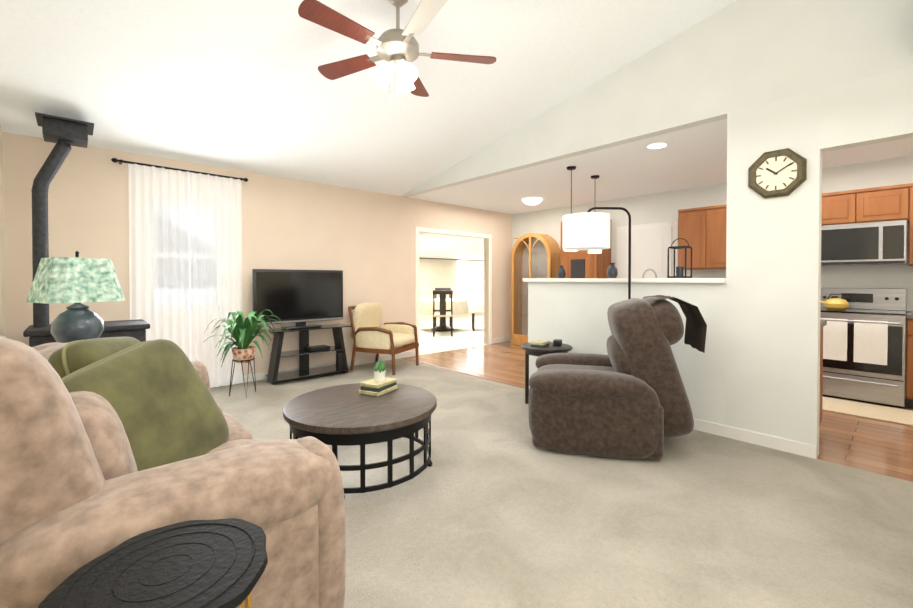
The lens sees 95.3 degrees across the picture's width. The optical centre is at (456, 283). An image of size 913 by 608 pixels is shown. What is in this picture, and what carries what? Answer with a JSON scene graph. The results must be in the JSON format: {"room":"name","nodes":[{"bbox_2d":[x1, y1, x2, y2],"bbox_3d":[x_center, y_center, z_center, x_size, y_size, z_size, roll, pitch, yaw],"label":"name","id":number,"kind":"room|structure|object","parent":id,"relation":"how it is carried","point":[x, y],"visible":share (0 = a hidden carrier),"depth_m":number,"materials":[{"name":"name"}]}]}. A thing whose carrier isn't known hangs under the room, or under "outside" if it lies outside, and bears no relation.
{"room":"living room","nodes":[
{"label":"living room","id":0,"kind":"room"},
{"bbox_2d":[0,125,4,336],"bbox_3d":[-1.951,-0.902,1.338,0.120,4.300,6.600,-1,1,-43],"label":"wall","id":1,"kind":"structure","parent":0,"point":[2,316],"depth_m":3.63,"materials":[{"name":"beige paint"}]},
{"bbox_2d":[2,132,511,374],"bbox_3d":[-1.456,-0.159,6.199,7.170,2.700,0.120,-1,1,-43],"label":"wall","id":2,"kind":"structure","parent":0,"point":[364,240],"depth_m":5.31,"materials":[{"name":"beige paint"}]},
{"bbox_2d":[211,350,415,387],"bbox_3d":[-2.361,1.156,5.292,4.590,0.090,0.014,-1,1,-43],"label":"baseboard","id":3,"kind":"structure","parent":2,"relation":"attached to","point":[262,376],"depth_m":6.06,"materials":[{"name":"white wood"}]},
{"bbox_2d":[415,227,491,354],"bbox_3d":[-0.042,0.115,7.500,1.830,2.120,0.150,-1,1,-43],"label":"door frame","id":4,"kind":"structure","parent":2,"relation":"attached to","point":[488,267],"depth_m":7.89,"materials":[{"name":"beige wood"}]},
{"bbox_2d":[492,337,510,343],"bbox_3d":[0.910,1.121,8.294,0.630,0.090,0.014,-1,1,-43],"label":"baseboard","id":5,"kind":"structure","parent":2,"relation":"attached to","point":[501,340],"depth_m":8.27,"materials":[{"name":"white wood"}]},
{"bbox_2d":[405,315,495,357],"bbox_3d":[-0.264,1.172,10.410,9.400,0.058,4.690,-1,1,-43],"label":"floor","id":6,"kind":"structure","parent":0,"point":[465,335],"depth_m":9.15,"materials":[{"name":"carpet"}]},
{"bbox_2d":[432,290,452,336],"bbox_3d":[-0.305,0.644,9.315,0.460,1.020,0.530,0,1,-2],"label":"dining chair","id":7,"kind":"object","parent":6,"relation":"on","point":[442,310],"visible":1,"depth_m":9.08,"materials":[{"name":"brown wood"}]},
{"bbox_2d":[435,288,450,326],"bbox_3d":[-0.368,0.621,11.236,0.460,1.020,0.530,0,1,-2],"label":"dining chair","id":8,"kind":"object","parent":6,"relation":"on","point":[449,297],"visible":0.25,"depth_m":11.44,"materials":[{"name":"brown wood"}]},
{"bbox_2d":[419,298,468,331],"bbox_3d":[-0.338,0.763,10.263,1.280,0.760,1.280,-1,1,-43],"label":"dining table","id":9,"kind":"object","parent":6,"relation":"on","point":[460,307],"visible":0.71,"depth_m":9.81,"materials":[{"name":"brown wood"}]},
{"bbox_2d":[471,310,483,330],"bbox_3d":[0.637,0.632,10.292,0.530,1.020,0.460,0,1,-2],"label":"dining chair","id":10,"kind":"object","parent":6,"relation":"on","point":[473,316],"visible":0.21,"depth_m":10.07,"materials":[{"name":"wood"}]},
{"bbox_2d":[419,257,483,320],"bbox_3d":[-1.755,-0.178,12.019,9.400,2.600,0.120,-1,1,-43],"label":"wall","id":11,"kind":"structure","parent":0,"point":[437,273],"depth_m":13.03,"materials":[{"name":"beige paint"}]},
{"bbox_2d":[422,258,483,260],"bbox_3d":[-0.274,-0.782,13.208,4.400,0.020,0.020,-1,1,-43],"label":"curtain rod","id":12,"kind":"object","parent":11,"relation":"attached to","point":[452,259],"visible":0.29,"depth_m":13.34,"materials":[{"name":"black metal"}]},
{"bbox_2d":[457,261,483,305],"bbox_3d":[0.511,0.004,13.989,1.300,1.490,0.035,-1,1,-43],"label":"dining room window","id":13,"kind":"structure","parent":11,"relation":"in","point":[470,282],"depth_m":13.95,"materials":[{"name":"white glass"}]},
{"bbox_2d":[419,233,483,259],"bbox_3d":[-0.278,-1.069,10.398,9.400,0.620,4.490,-1,1,-43],"label":"ceiling","id":14,"kind":"structure","parent":0,"point":[459,247],"depth_m":11.18,"materials":[{"name":"white paint"}]},
{"bbox_2d":[0,0,912,213],"bbox_3d":[0.690,-2.025,3.749,7.290,1.374,6.600,-1,1,-43],"label":"ceiling","id":15,"kind":"structure","parent":0,"point":[245,85],"depth_m":3.67,"materials":[{"name":"white paint"}]},
{"bbox_2d":[388,0,407,28],"bbox_3d":[-0.389,-1.785,2.761,0.150,0.312,0.150,-1,1,-43],"label":"downrod","id":16,"kind":"object","parent":15,"relation":"attached to","point":[397,16],"depth_m":2.75,"materials":[{"name":"silver metal"}]},
{"bbox_2d":[376,29,418,62],"bbox_3d":[-0.389,-1.581,2.763,0.280,0.175,0.280,-1,1,-43],"label":"motor","id":17,"kind":"object","parent":16,"relation":"hanging from","point":[391,44],"visible":0.75,"depth_m":2.67,"materials":[{"name":"silver metal"}]},
{"bbox_2d":[298,0,381,46],"bbox_3d":[-0.655,-1.536,2.493,0.148,0.039,0.580,1,1,44],"label":"blade","id":18,"kind":"object","parent":17,"relation":"attached to","point":[319,13],"visible":0.88,"depth_m":2.43,"materials":[{"name":"red wood"}]},
{"bbox_2d":[318,54,382,79],"bbox_3d":[-0.729,-1.541,2.933,0.580,0.039,0.148,0,1,26],"label":"blade","id":19,"kind":"object","parent":17,"relation":"attached to","point":[338,69],"visible":0.9,"depth_m":2.95,"materials":[{"name":"red wood"}]},
{"bbox_2d":[371,55,417,92],"bbox_3d":[-0.378,-1.399,2.755,0.373,0.190,0.327,-1,1,-43],"label":"light fixture","id":20,"kind":"object","parent":17,"relation":"attached to","point":[394,60],"depth_m":2.71,"materials":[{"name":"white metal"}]},
{"bbox_2d":[410,77,428,96],"bbox_3d":[-0.333,-1.544,3.140,0.148,0.039,0.580,0,1,8],"label":"blade","id":21,"kind":"object","parent":17,"relation":"attached to","point":[420,90],"visible":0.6,"depth_m":3.30,"materials":[{"name":"red wood"}]},
{"bbox_2d":[402,0,447,42],"bbox_3d":[-0.213,-1.535,2.427,0.148,0.039,0.580,0,1,-28],"label":"blade","id":22,"kind":"object","parent":17,"relation":"attached to","point":[424,14],"visible":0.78,"depth_m":2.38,"materials":[{"name":"beige wood"}]},
{"bbox_2d":[419,52,495,63],"bbox_3d":[-0.014,-1.540,2.827,0.580,0.039,0.148,0,1,-10],"label":"blade","id":23,"kind":"object","parent":17,"relation":"attached to","point":[467,58],"visible":0.9,"depth_m":2.82,"materials":[{"name":"red wood"}]},
{"bbox_2d":[523,198,541,204],"bbox_3d":[1.252,-1.351,6.879,0.320,0.086,0.320,-1,1,-43],"label":"light","id":24,"kind":"object","parent":15,"relation":"attached to","point":[531,201],"visible":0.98,"depth_m":6.78,"materials":[{"name":"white glass"}]},
{"bbox_2d":[564,166,577,250],"bbox_3d":[1.351,-0.881,4.898,0.170,0.983,0.170,-1,1,-43],"label":"pendant light","id":25,"kind":"object","parent":15,"relation":"hanging from","point":[571,168],"visible":0.42,"depth_m":4.89,"materials":[{"name":"black metal"}]},
{"bbox_2d":[588,175,601,253],"bbox_3d":[1.773,-0.886,5.326,0.170,0.983,0.170,-1,1,-43],"label":"pendant light","id":26,"kind":"object","parent":15,"relation":"hanging from","point":[594,251],"visible":0.52,"depth_m":5.27,"materials":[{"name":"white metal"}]},
{"bbox_2d":[648,143,665,148],"bbox_3d":[1.983,-1.361,4.115,0.170,0.004,0.170,-1,1,-43],"label":"recessed light","id":27,"kind":"object","parent":15,"relation":"in","point":[656,146],"visible":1,"depth_m":4.12,"materials":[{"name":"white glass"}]},
{"bbox_2d":[402,0,912,424],"bbox_3d":[1.305,-0.937,4.326,0.120,4.300,6.360,-1,1,-43],"label":"wall","id":28,"kind":"structure","parent":0,"point":[736,55],"depth_m":3.40,"materials":[{"name":"white paint"}]},
{"bbox_2d":[523,278,725,282],"bbox_3d":[1.526,-0.035,4.111,0.240,0.040,2.010,-1,1,-43],"label":"countertop","id":29,"kind":"structure","parent":28,"relation":"on","point":[670,280],"depth_m":3.82,"materials":[{"name":"white"}]},
{"bbox_2d":[557,266,565,277],"bbox_3d":[1.144,-0.129,4.527,0.090,0.135,0.090,-1,1,-43],"label":"vase","id":30,"kind":"object","parent":29,"relation":"on","point":[561,273],"visible":1,"depth_m":4.50,"materials":[{"name":"grey"}]},
{"bbox_2d":[571,259,584,277],"bbox_3d":[1.288,-0.160,4.414,0.020,0.200,0.160,-1,1,-43],"label":"framed picture","id":31,"kind":"object","parent":29,"relation":"on","point":[577,268],"visible":1,"depth_m":4.40,"materials":[{"name":"black"}]},
{"bbox_2d":[607,263,617,277],"bbox_3d":[1.536,-0.132,4.099,0.100,0.150,0.100,-1,1,-43],"label":"vase","id":32,"kind":"object","parent":29,"relation":"on","point":[612,271],"visible":1,"depth_m":4.07,"materials":[{"name":"grey"}]},
{"bbox_2d":[642,269,656,277],"bbox_3d":[1.779,-0.097,3.834,0.014,0.089,0.136,-1,1,-43],"label":"hoop","id":33,"kind":"object","parent":29,"relation":"on","point":[645,271],"visible":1,"depth_m":3.83,"materials":[{"name":"silver metal"}]},
{"bbox_2d":[669,276,690,277],"bbox_3d":[1.955,-0.059,3.643,0.140,0.015,0.140,-1,1,-43],"label":"lantern","id":34,"kind":"object","parent":29,"relation":"on","point":[679,276],"visible":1,"depth_m":3.59,"materials":[{"name":"grey metal"}]},
{"bbox_2d":[667,248,668,277],"bbox_3d":[1.856,-0.181,3.646,0.010,0.260,0.010,-1,1,-43],"label":"post","id":35,"kind":"object","parent":34,"relation":"on","point":[668,264],"visible":1,"depth_m":3.64,"materials":[{"name":"grey metal"}]},
{"bbox_2d":[676,267,683,275],"bbox_3d":[1.955,-0.109,3.643,0.060,0.085,0.060,-1,1,-43],"label":"candle","id":36,"kind":"object","parent":34,"relation":"on","point":[679,271],"visible":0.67,"depth_m":3.62,"materials":[{"name":"grey"}]},
{"bbox_2d":[685,247,686,277],"bbox_3d":[1.951,-0.180,3.543,0.010,0.260,0.010,-1,1,-43],"label":"post","id":37,"kind":"object","parent":34,"relation":"on","point":[685,261],"visible":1,"depth_m":3.54,"materials":[{"name":"grey metal"}]},
{"bbox_2d":[668,246,690,248],"bbox_3d":[1.955,-0.319,3.640,0.140,0.015,0.140,-1,1,-43],"label":"ledge","id":38,"kind":"object","parent":37,"relation":"on","point":[677,247],"visible":1,"depth_m":3.60,"materials":[{"name":"grey metal"}]},
{"bbox_2d":[690,248,691,277],"bbox_3d":[2.054,-0.181,3.638,0.010,0.260,0.010,-1,1,-43],"label":"post","id":39,"kind":"object","parent":34,"relation":"on","point":[691,264],"visible":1,"depth_m":3.63,"materials":[{"name":"grey metal"}]},
{"bbox_2d":[529,386,816,458],"bbox_3d":[1.672,1.173,3.853,0.014,0.090,2.530,-1,1,-43],"label":"baseboard","id":40,"kind":"structure","parent":28,"relation":"attached to","point":[785,445],"depth_m":3.16,"materials":[{"name":"white wood"}]},
{"bbox_2d":[406,341,912,481],"bbox_3d":[2.359,1.234,5.237,2.870,0.056,6.480,-1,1,-43],"label":"floor","id":41,"kind":"structure","parent":0,"point":[875,446],"depth_m":3.53,"materials":[{"name":"brown wood"}]},
{"bbox_2d":[401,358,524,387],"bbox_3d":[-0.037,1.196,5.732,0.050,0.008,2.510,-1,1,-43],"label":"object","id":42,"kind":"structure","parent":41,"relation":"on","point":[467,373],"depth_m":5.49,"materials":[{"name":"brown"}]},
{"bbox_2d":[511,233,560,344],"bbox_3d":[1.488,0.111,7.859,0.340,2.120,0.920,-1,1,-43],"label":"curio","id":43,"kind":"object","parent":41,"relation":"on","point":[532,262],"visible":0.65,"depth_m":7.94,"materials":[{"name":"brown wood"}]},
{"bbox_2d":[210,358,912,607],"bbox_3d":[-0.327,1.261,2.773,4.420,0.060,6.480,-1,1,-43],"label":"floor carpet","id":44,"kind":"object","parent":41,"relation":"on","point":[492,506],"visible":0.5,"depth_m":2.19,"materials":[{"name":"beige carpet"}]},
{"bbox_2d":[23,112,149,346],"bbox_3d":[-3.339,-0.086,3.792,0.820,2.611,0.582,-1,1,-43],"label":"wood stove","id":45,"kind":"object","parent":44,"relation":"on","point":[64,134],"visible":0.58,"depth_m":3.56,"materials":[{"name":"metal"}]},
{"bbox_2d":[38,518,267,607],"bbox_3d":[-0.591,0.916,0.854,0.386,0.672,0.382,-1,1,-43],"label":"side table","id":46,"kind":"object","parent":44,"relation":"on","point":[218,563],"visible":1,"depth_m":0.84,"materials":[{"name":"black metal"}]},
{"bbox_2d":[0,336,345,607],"bbox_3d":[-1.458,0.683,1.850,1.006,1.118,2.230,-1,1,-43],"label":"sofa","id":47,"kind":"object","parent":44,"relation":"on","point":[107,444],"visible":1,"depth_m":1.20,"materials":[{"name":"fabric"}]},
{"bbox_2d":[48,337,139,378],"bbox_3d":[-1.431,0.483,1.764,0.190,0.520,0.520,-21,1,-16],"label":"pillow","id":48,"kind":"object","parent":47,"relation":"on","point":[76,355],"depth_m":1.56,"materials":[{"name":"green fabric"}]},
{"bbox_2d":[63,339,228,470],"bbox_3d":[-1.163,0.525,1.576,0.190,0.560,0.560,-24,10,5],"label":"pillow","id":49,"kind":"object","parent":47,"relation":"on","point":[167,413],"depth_m":1.54,"materials":[{"name":"green fabric"}]},
{"bbox_2d":[204,309,286,397],"bbox_3d":[-2.267,0.741,4.488,0.769,0.937,0.861,-1,1,-43],"label":"plant","id":50,"kind":"object","parent":44,"relation":"on","point":[243,333],"visible":1,"depth_m":4.40,"materials":[{"name":"green plant"}]},
{"bbox_2d":[261,323,352,383],"bbox_3d":[-1.900,0.865,5.356,1.050,0.659,0.400,-1,1,-43],"label":"tv stand","id":51,"kind":"object","parent":44,"relation":"on","point":[303,352],"depth_m":5.35,"materials":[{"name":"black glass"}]},
{"bbox_2d":[296,322,305,325],"bbox_3d":[-1.999,0.509,5.341,0.120,0.080,0.035,-1,1,-43],"label":"base","id":52,"kind":"object","parent":51,"relation":"on","point":[300,323],"visible":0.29,"depth_m":5.32,"materials":[{"name":"black plastic"}]},
{"bbox_2d":[252,269,342,324],"bbox_3d":[-1.991,0.154,5.328,1.150,0.670,0.060,-1,1,-43],"label":"tv","id":53,"kind":"object","parent":52,"relation":"on","point":[254,271],"depth_m":5.27,"materials":[{"name":"black"}]},
{"bbox_2d":[261,323,352,332],"bbox_3d":[-1.900,0.567,5.352,1.050,0.012,0.400,-1,1,-43],"label":"shelf","id":54,"kind":"object","parent":51,"relation":"attached to","point":[338,326],"depth_m":5.24,"materials":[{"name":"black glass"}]},
{"bbox_2d":[270,346,344,357],"bbox_3d":[-1.900,0.867,5.356,0.850,0.012,0.340,-1,1,-43],"label":"shelf","id":55,"kind":"object","parent":51,"relation":"attached to","point":[302,350],"depth_m":5.30,"materials":[{"name":"black glass"}]},
{"bbox_2d":[265,364,349,380],"bbox_3d":[-1.900,1.137,5.359,0.950,0.012,0.400,-1,1,-43],"label":"shelf","id":56,"kind":"object","parent":51,"relation":"attached to","point":[306,371],"depth_m":5.31,"materials":[{"name":"black glass"}]},
{"bbox_2d":[283,383,436,499],"bbox_3d":[-0.635,1.010,2.826,1.000,0.440,1.000,-1,1,-43],"label":"coffee table","id":57,"kind":"object","parent":44,"relation":"on","point":[342,415],"visible":0.9,"depth_m":2.53,"materials":[{"name":"brown wood"}]},
{"bbox_2d":[359,385,397,396],"bbox_3d":[-0.569,0.772,3.046,0.170,0.028,0.240,0,1,27],"label":"book","id":58,"kind":"object","parent":57,"relation":"on","point":[385,391],"visible":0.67,"depth_m":2.96,"materials":[{"name":"beige paper"}]},
{"bbox_2d":[360,382,395,391],"bbox_3d":[-0.569,0.745,3.046,0.160,0.025,0.230,0,1,23],"label":"book","id":59,"kind":"object","parent":58,"relation":"on","point":[380,389],"visible":0.58,"depth_m":2.95,"materials":[{"name":"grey paper"}]},
{"bbox_2d":[360,377,396,387],"bbox_3d":[-0.569,0.720,3.046,0.160,0.024,0.220,0,1,30],"label":"book","id":60,"kind":"object","parent":59,"relation":"on","point":[372,383],"visible":0.81,"depth_m":2.99,"materials":[{"name":"beige paper"}]},
{"bbox_2d":[374,370,385,380],"bbox_3d":[-0.562,0.672,3.052,0.084,0.070,0.084,-1,1,-43],"label":"pot","id":61,"kind":"object","parent":60,"relation":"on","point":[379,376],"visible":0.88,"depth_m":3.02,"materials":[{"name":"white ceramic"}]},
{"bbox_2d":[348,302,418,374],"bbox_3d":[-1.039,0.732,5.917,0.781,0.932,0.738,0,1,22],"label":"armchair","id":62,"kind":"object","parent":44,"relation":"on","point":[369,333],"visible":1,"depth_m":5.73,"materials":[{"name":"beige fabric"}]},
{"bbox_2d":[521,342,571,403],"bbox_3d":[0.910,0.919,4.216,0.510,0.590,0.510,-1,1,-43],"label":"round table","id":63,"kind":"object","parent":44,"relation":"on","point":[548,349],"visible":0.52,"depth_m":4.14,"materials":[{"name":"black wood"}]},
{"bbox_2d":[530,339,561,347],"bbox_3d":[0.901,0.597,4.206,0.375,0.050,0.243,-1,1,-43],"label":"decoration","id":64,"kind":"object","parent":63,"relation":"on","point":[543,343],"visible":1,"depth_m":4.16,"materials":[{"name":"grey"}]},
{"bbox_2d":[530,340,549,344],"bbox_3d":[0.838,0.587,4.173,0.130,0.022,0.180,0,1,36],"label":"book","id":65,"kind":"object","parent":64,"relation":"on","point":[537,342],"depth_m":4.13,"materials":[{"name":"beige paper"}]},
{"bbox_2d":[531,343,548,347],"bbox_3d":[0.838,0.611,4.173,0.140,0.024,0.200,0,1,25],"label":"book","id":66,"kind":"object","parent":64,"relation":"on","point":[541,345],"depth_m":4.09,"materials":[{"name":"grey paper"}]},
{"bbox_2d":[563,207,630,298],"bbox_3d":[1.300,0.264,3.757,0.626,1.910,0.578,-1,1,-43],"label":"floor lamp","id":67,"kind":"object","parent":44,"relation":"on","point":[588,230],"visible":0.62,"depth_m":3.58,"materials":[{"name":"white fabric"}]},
{"bbox_2d":[528,295,706,459],"bbox_3d":[1.218,0.654,3.316,1.249,1.131,1.000,0,1,15],"label":"recliner","id":68,"kind":"object","parent":44,"relation":"on","point":[626,397],"visible":1,"depth_m":2.92,"materials":[{"name":"fabric"}]},
{"bbox_2d":[643,295,706,352],"bbox_3d":[1.623,0.291,3.205,0.412,0.402,0.520,0,1,15],"label":"throw","id":69,"kind":"object","parent":68,"relation":"on","point":[696,326],"depth_m":3.06,"materials":[{"name":"fabric"}]},
{"bbox_3d":[-2.573,0.910,2.865,0.540,0.640,0.540,-1,1,-43],"label":"end table","id":70,"kind":"object","parent":44,"relation":"on","visible":0},
{"bbox_2d":[26,251,124,342],"bbox_3d":[-2.574,0.181,2.828,0.420,0.815,0.420,0,1,27],"label":"table lamp","id":71,"kind":"object","parent":70,"relation":"on","point":[77,281],"visible":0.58,"depth_m":2.72,"materials":[{"name":"green fabric"}]},
{"bbox_2d":[561,219,610,277],"bbox_3d":[2.171,0.056,7.019,0.470,2.250,0.680,-1,1,-43],"label":"tall cabinet","id":72,"kind":"object","parent":41,"relation":"on","point":[597,265],"visible":0.08,"depth_m":6.79,"materials":[{"name":"brown wood"}]},
{"bbox_2d":[819,328,822,422],"bbox_3d":[2.618,0.783,3.484,0.640,0.880,0.615,-1,1,-43],"label":"base cabinet","id":73,"kind":"object","parent":41,"relation":"on","point":[821,329],"depth_m":3.40,"materials":[{"name":"brown wood"}]},
{"bbox_2d":[820,320,826,327],"bbox_3d":[2.003,0.315,4.153,0.646,0.040,2.480,-1,1,-43],"label":"countertop","id":74,"kind":"structure","parent":73,"relation":"on","point":[823,323],"depth_m":3.36,"materials":[{"name":"beige stone"}]},
{"bbox_2d":[820,288,906,406],"bbox_3d":[4.313,0.621,4.512,0.714,1.140,0.760,-1,1,-43],"label":"range","id":75,"kind":"object","parent":41,"relation":"on","point":[864,346],"visible":0.77,"depth_m":4.27,"materials":[{"name":"silver metal"}]},
{"bbox_2d":[820,318,847,360],"bbox_3d":[3.962,0.580,4.393,0.036,0.433,0.240,-1,1,-43],"label":"towel","id":76,"kind":"object","parent":75,"relation":"hanging from","point":[835,334],"depth_m":4.36,"materials":[{"name":"white fabric"}]},
{"bbox_2d":[821,294,848,309],"bbox_3d":[4.121,0.195,4.564,0.210,0.175,0.274,-1,1,-43],"label":"teapot","id":77,"kind":"object","parent":75,"relation":"on","point":[835,303],"visible":0.85,"depth_m":4.49,"materials":[{"name":"yellow"}]},
{"bbox_2d":[821,308,905,315],"bbox_3d":[4.307,0.293,4.503,0.610,0.015,0.760,-1,1,-43],"label":"cooktop","id":78,"kind":"object","parent":75,"relation":"in","point":[849,311],"depth_m":4.34,"materials":[{"name":"black glass"}]},
{"bbox_2d":[853,320,887,364],"bbox_3d":[4.158,0.583,4.179,0.036,0.433,0.240,-1,1,-43],"label":"towel","id":79,"kind":"object","parent":75,"relation":"hanging from","point":[870,337],"depth_m":4.17,"materials":[{"name":"beige fabric"}]},
{"bbox_2d":[822,396,912,425],"bbox_3d":[3.840,1.211,4.098,0.580,0.008,0.940,-1,1,-43],"label":"kitchen mat","id":80,"kind":"object","parent":41,"relation":"on","point":[885,413],"visible":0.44,"depth_m":3.97,"materials":[{"name":"beige fabric"}]},
{"bbox_2d":[906,319,912,407],"bbox_3d":[4.747,0.775,4.092,0.644,0.880,0.438,-1,1,-43],"label":"base cabinet","id":81,"kind":"object","parent":41,"relation":"on","point":[909,366],"depth_m":4.03,"materials":[{"name":"brown wood"}]},
{"bbox_2d":[907,311,912,318],"bbox_3d":[4.893,0.317,3.924,0.650,0.040,0.875,-1,1,-43],"label":"countertop","id":82,"kind":"structure","parent":81,"relation":"on","point":[909,313],"depth_m":4.02,"materials":[{"name":"beige stone"}]},
{"bbox_2d":[512,155,912,395],"bbox_3d":[3.332,-0.149,6.195,0.120,2.680,6.360,-1,1,-43],"label":"wall","id":83,"kind":"structure","parent":0,"point":[661,207],"depth_m":5.77,"materials":[{"name":"white paint"}]},
{"bbox_2d":[621,227,671,277],"bbox_3d":[2.948,0.167,6.499,0.031,2.040,0.780,-1,1,-43],"label":"door leaf","id":84,"kind":"structure","parent":83,"relation":"in","point":[665,233],"depth_m":6.42,"materials":[{"name":"white wood"}]},
{"bbox_2d":[631,237,662,277],"bbox_3d":[2.940,0.138,6.443,0.055,1.700,0.610,-1,1,-43],"label":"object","id":85,"kind":"structure","parent":84,"relation":"attached to","point":[646,253],"depth_m":6.45,"materials":[{"name":"white"}]},
{"bbox_2d":[616,221,677,277],"bbox_3d":[2.955,0.127,6.504,0.018,2.120,0.940,-1,1,-43],"label":"door frame","id":86,"kind":"structure","parent":83,"relation":"attached to","point":[675,230],"depth_m":6.40,"materials":[{"name":"white wood"}]},
{"bbox_2d":[678,207,705,269],"bbox_3d":[3.347,-0.620,5.816,0.354,0.830,0.352,-1,1,-43],"label":"upper cabinet","id":87,"kind":"object","parent":83,"relation":"attached to","point":[702,231],"depth_m":5.69,"materials":[{"name":"brown wood"}]},
{"bbox_2d":[702,204,726,268],"bbox_3d":[3.585,-0.617,5.556,0.354,0.830,0.352,-1,1,-43],"label":"upper cabinet","id":88,"kind":"object","parent":83,"relation":"attached to","point":[716,216],"depth_m":5.48,"materials":[{"name":"brown wood"}]},
{"bbox_2d":[821,190,853,225],"bbox_3d":[4.314,-0.840,4.760,0.354,0.366,0.390,-1,1,-43],"label":"upper cabinet","id":89,"kind":"object","parent":83,"relation":"attached to","point":[837,207],"depth_m":4.60,"materials":[{"name":"brown wood"}]},
{"bbox_2d":[854,184,905,223],"bbox_3d":[4.577,-0.836,4.473,0.354,0.366,0.390,-1,1,-43],"label":"upper cabinet","id":90,"kind":"object","parent":83,"relation":"attached to","point":[885,203],"depth_m":4.36,"materials":[{"name":"brown wood"}]},
{"bbox_2d":[821,220,906,265],"bbox_3d":[4.427,-0.431,4.604,0.404,0.440,0.760,-1,1,-43],"label":"microwave","id":91,"kind":"object","parent":90,"relation":"attached to","point":[878,243],"visible":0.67,"depth_m":4.41,"materials":[{"name":"silver metal"}]},
{"bbox_2d":[906,183,912,265],"bbox_3d":[4.857,-0.601,4.171,0.354,0.830,0.434,-1,1,-43],"label":"upper cabinet","id":92,"kind":"object","parent":83,"relation":"attached to","point":[909,187],"depth_m":4.21,"materials":[{"name":"brown wood"}]},
{"bbox_2d":[725,90,821,456],"bbox_3d":[2.387,-0.064,3.158,0.120,2.580,0.560,-1,1,-43],"label":"wall","id":93,"kind":"structure","parent":0,"point":[773,310],"depth_m":3.09,"materials":[{"name":"white paint"}]},
{"bbox_2d":[748,148,806,197],"bbox_3d":[2.355,-0.812,3.065,0.035,0.342,0.342,-1,1,-43],"label":"clock","id":94,"kind":"object","parent":93,"relation":"attached to","point":[778,173],"visible":0.98,"depth_m":3.05,"materials":[{"name":"beige"}]},
{"bbox_3d":[-3.419,-1.241,4.235,0.020,0.030,0.099,-1,1,-43],"label":"curtain bracket","id":95,"kind":"object","parent":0,"visible":0},
{"bbox_2d":[117,159,243,179],"bbox_3d":[-2.979,-1.245,4.584,1.220,0.021,0.022,-1,1,-43],"label":"curtain rod","id":96,"kind":"object","parent":95,"relation":"attached to","point":[130,162],"visible":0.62,"depth_m":4.51,"materials":[{"name":"black metal"}]},
{"bbox_2d":[128,163,190,360],"bbox_3d":[-3.152,-0.024,4.447,0.540,2.430,0.071,-1,1,-43],"label":"sheer curtain","id":97,"kind":"object","parent":96,"relation":"hanging from","point":[159,254],"visible":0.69,"depth_m":4.44,"materials":[{"name":"white fabric"}]},
{"bbox_2d":[190,172,242,387],"bbox_3d":[-2.766,-0.028,4.802,0.550,2.430,0.070,-1,1,-43],"label":"sheer curtain","id":98,"kind":"object","parent":96,"relation":"hanging from","point":[216,239],"visible":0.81,"depth_m":4.79,"materials":[{"name":"white fabric"}]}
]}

